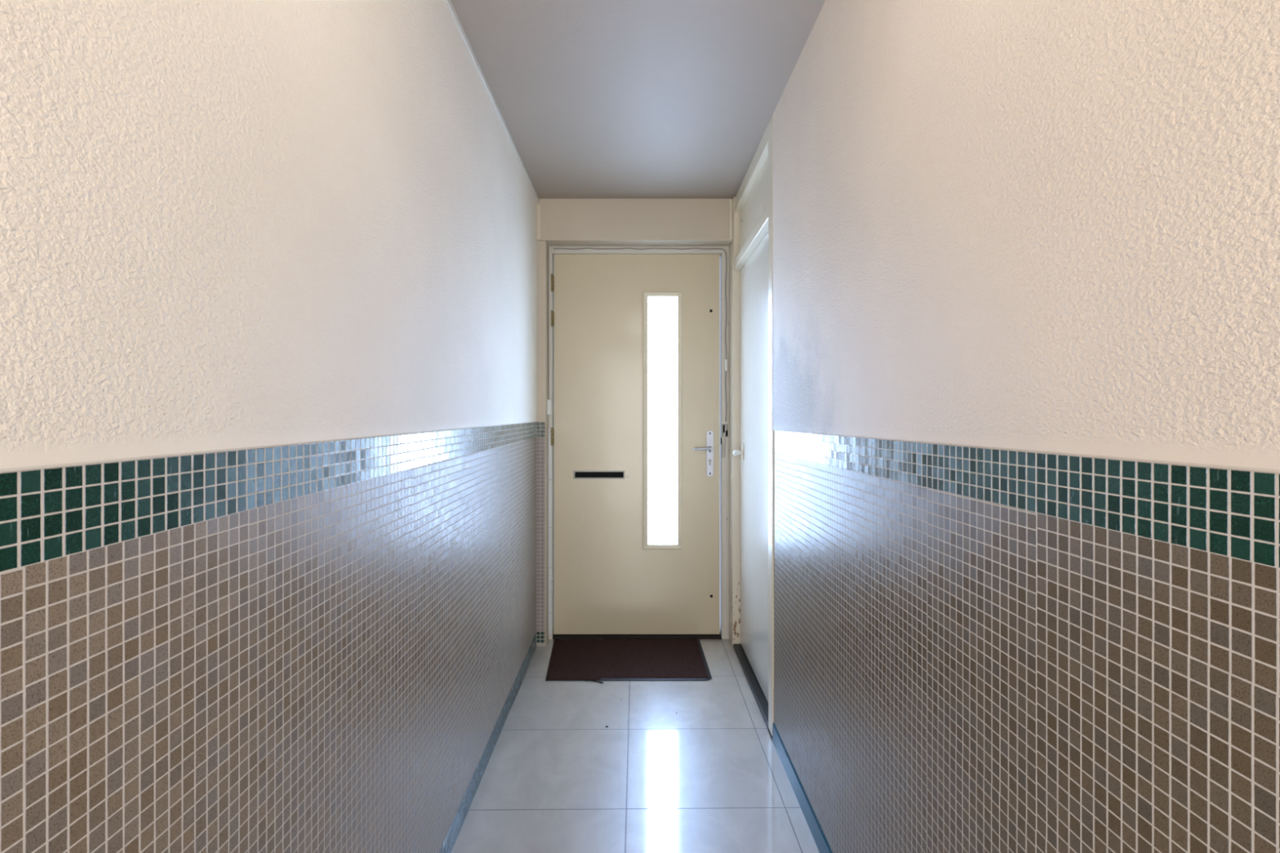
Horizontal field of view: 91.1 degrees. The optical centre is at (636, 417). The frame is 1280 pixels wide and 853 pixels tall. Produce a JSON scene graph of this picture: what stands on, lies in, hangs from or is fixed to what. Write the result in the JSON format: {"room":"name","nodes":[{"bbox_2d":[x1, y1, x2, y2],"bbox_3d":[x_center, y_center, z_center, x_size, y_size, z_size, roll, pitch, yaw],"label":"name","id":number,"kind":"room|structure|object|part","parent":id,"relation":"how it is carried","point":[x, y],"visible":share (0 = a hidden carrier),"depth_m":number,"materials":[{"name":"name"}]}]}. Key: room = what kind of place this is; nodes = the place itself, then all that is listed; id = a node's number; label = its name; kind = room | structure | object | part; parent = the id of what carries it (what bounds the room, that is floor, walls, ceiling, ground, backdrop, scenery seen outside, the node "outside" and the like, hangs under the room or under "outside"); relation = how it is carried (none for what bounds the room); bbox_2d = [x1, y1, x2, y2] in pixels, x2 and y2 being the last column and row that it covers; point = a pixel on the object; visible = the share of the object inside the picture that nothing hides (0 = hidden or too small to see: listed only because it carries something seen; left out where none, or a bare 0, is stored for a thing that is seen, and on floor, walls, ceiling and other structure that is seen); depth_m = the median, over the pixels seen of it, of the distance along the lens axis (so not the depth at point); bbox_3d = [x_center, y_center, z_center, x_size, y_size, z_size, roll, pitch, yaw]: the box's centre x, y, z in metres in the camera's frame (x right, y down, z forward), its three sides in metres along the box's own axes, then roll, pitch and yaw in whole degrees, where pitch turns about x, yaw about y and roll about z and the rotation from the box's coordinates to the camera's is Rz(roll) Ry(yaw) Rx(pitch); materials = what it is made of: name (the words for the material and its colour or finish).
{"room":"entrance hallway","nodes":[
{"label":"entrance hallway","id":0,"kind":"room"},
{"bbox_2d":[0,0,537,852],"bbox_3d":[-0.577,0.042,1.050,0.154,2.395,4.501,0,0,0],"label":"wall","id":1,"kind":"structure","parent":0,"point":[268,268],"depth_m":0.82,"materials":[{"name":"beige paint"}]},
{"bbox_2d":[444,0,539,202],"bbox_3d":[-0.503,-1.101,1.044,0.014,0.093,4.488,0,0,0],"label":"trim","id":2,"kind":"structure","parent":1,"relation":"attached to","point":[449,5],"depth_m":2.14,"materials":[{"name":"ceramic"}]},
{"bbox_2d":[536,199,732,646],"bbox_3d":[0.026,0.020,3.442,1.347,2.440,0.315,0,0,0],"label":"wall","id":3,"kind":"structure","parent":0,"point":[563,222],"depth_m":3.29,"materials":[{"name":"beige paint"}]},
{"bbox_2d":[537,204,540,239],"bbox_3d":[-0.513,-1.026,3.293,0.020,0.181,0.018,0,0,0],"label":"trim","id":4,"kind":"structure","parent":3,"relation":"attached to","point":[538,206],"depth_m":3.28,"materials":[{"name":"beige ceramic"}]},
{"bbox_2d":[728,199,732,239],"bbox_3d":[0.491,-1.036,3.278,0.018,0.211,0.012,0,0,0],"label":"trim","id":5,"kind":"structure","parent":3,"relation":"attached to","point":[730,200],"depth_m":3.27,"materials":[{"name":"beige wood"}]},
{"bbox_2d":[451,639,819,852],"bbox_3d":[0.010,1.225,1.000,1.220,0.050,5.200,0,0,0],"label":"floor","id":6,"kind":"structure","parent":0,"point":[709,775],"depth_m":2.11,"materials":[{"name":"tile"}]},
{"bbox_2d":[545,639,711,683],"bbox_3d":[-0.050,1.196,3.112,0.794,0.010,0.559,0,0,0],"label":"doormat","id":7,"kind":"object","parent":6,"relation":"on","point":[571,660],"visible":1,"depth_m":3.08,"materials":[{"name":"fabric"}]},
{"bbox_2d":[450,0,825,199],"bbox_3d":[0.020,-1.163,1.200,1.280,0.175,4.800,0,0,0],"label":"ceiling","id":8,"kind":"structure","parent":0,"point":[595,99],"depth_m":2.11,"materials":[{"name":"grey paint"}]},
{"bbox_2d":[773,0,1279,852],"bbox_3d":[0.578,0.050,0.569,0.144,2.380,3.538,0,0,0],"label":"wall","id":9,"kind":"structure","parent":0,"point":[1026,253],"depth_m":0.81,"materials":[{"name":"beige paint"}]},
{"bbox_2d":[772,722,832,852],"bbox_3d":[0.511,1.167,0.569,0.014,0.067,3.538,0,0,0],"label":"baseboard","id":10,"kind":"structure","parent":9,"relation":"attached to","point":[821,842],"depth_m":1.93,"materials":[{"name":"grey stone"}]},
{"bbox_3d":[0.650,0.010,2.872,0.100,2.460,1.067,0,0,0],"label":"wall","id":11,"kind":"structure","parent":0,"visible":0},
{"bbox_2d":[551,254,719,635],"bbox_3d":[-0.007,0.148,3.415,0.917,2.077,0.100,0,0,0],"label":"door","id":12,"kind":"structure","parent":11,"relation":"in","point":[635,433],"depth_m":3.42,"materials":[{"name":"beige wood"}]},
{"bbox_3d":[0.356,0.167,3.390,0.109,0.025,0.049,0,0,0],"label":"lever","id":13,"kind":"part","parent":12,"relation":"part of","materials":[{"name":"metal"}]},
{"bbox_3d":[0.398,0.195,3.417,0.039,0.252,0.007,0,0,0],"label":"handle plate","id":14,"kind":"part","parent":12,"relation":"part of","materials":[{"name":"metal"}]},
{"bbox_2d":[553,247,727,421],"bbox_3d":[0.020,-0.449,3.392,0.936,0.939,0.007,0,0,0],"label":"cable","id":15,"kind":"object","parent":11,"relation":"attached to","point":[584,247],"visible":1,"depth_m":3.39,"materials":[{"name":"white plastic"}]},
{"bbox_2d":[548,115,773,739],"bbox_3d":[0.061,0.029,2.919,1.077,2.342,1.162,0,0,0],"label":"door frame","id":16,"kind":"structure","parent":11,"relation":"attached to","point":[753,203],"depth_m":3.28,"materials":[{"name":"beige wood"}]},
{"bbox_2d":[547,399,551,414],"bbox_3d":[-0.471,-0.057,3.376,0.022,0.083,0.021,0,0,0],"label":"junction box","id":17,"kind":"object","parent":16,"relation":"attached to","point":[548,400],"visible":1,"depth_m":3.37,"materials":[{"name":"white plastic"}]},
{"bbox_3d":[0.477,0.125,3.397,0.030,0.180,0.014,0,0,0],"label":"strike plate","id":18,"kind":"part","parent":16,"relation":"part of","materials":[{"name":"metal"}]},
{"bbox_3d":[0.552,-1.096,2.826,0.096,0.073,0.828,0,0,0],"label":"rail","id":19,"kind":"part","parent":16,"relation":"part of","materials":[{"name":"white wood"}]},
{"bbox_3d":[0.545,-0.941,2.826,0.030,0.239,0.828,0,0,0],"label":"transom panel","id":20,"kind":"part","parent":16,"relation":"part of","materials":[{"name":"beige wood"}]},
{"bbox_2d":[724,359,727,371],"bbox_3d":[0.481,-0.283,3.393,0.016,0.062,0.022,0,0,0],"label":"cable box","id":21,"kind":"object","parent":11,"relation":"attached to","point":[725,360],"visible":1,"depth_m":3.38,"materials":[{"name":"white plastic"}]},
{"bbox_2d":[733,232,768,702],"bbox_3d":[0.534,0.204,2.855,0.091,1.940,0.848,0,0,0],"label":"door","id":22,"kind":"structure","parent":11,"relation":"in","point":[753,452],"depth_m":2.86,"materials":[{"name":"wood"}]},
{"bbox_3d":[0.512,0.178,3.185,0.046,0.033,0.033,0,0,0],"label":"knob","id":23,"kind":"part","parent":22,"relation":"part of","materials":[{"name":"white plastic"}]},
{"bbox_3d":[0.537,0.172,3.185,0.005,0.085,0.040,0,0,0],"label":"knob plate","id":24,"kind":"part","parent":22,"relation":"part of","materials":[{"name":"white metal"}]}
]}

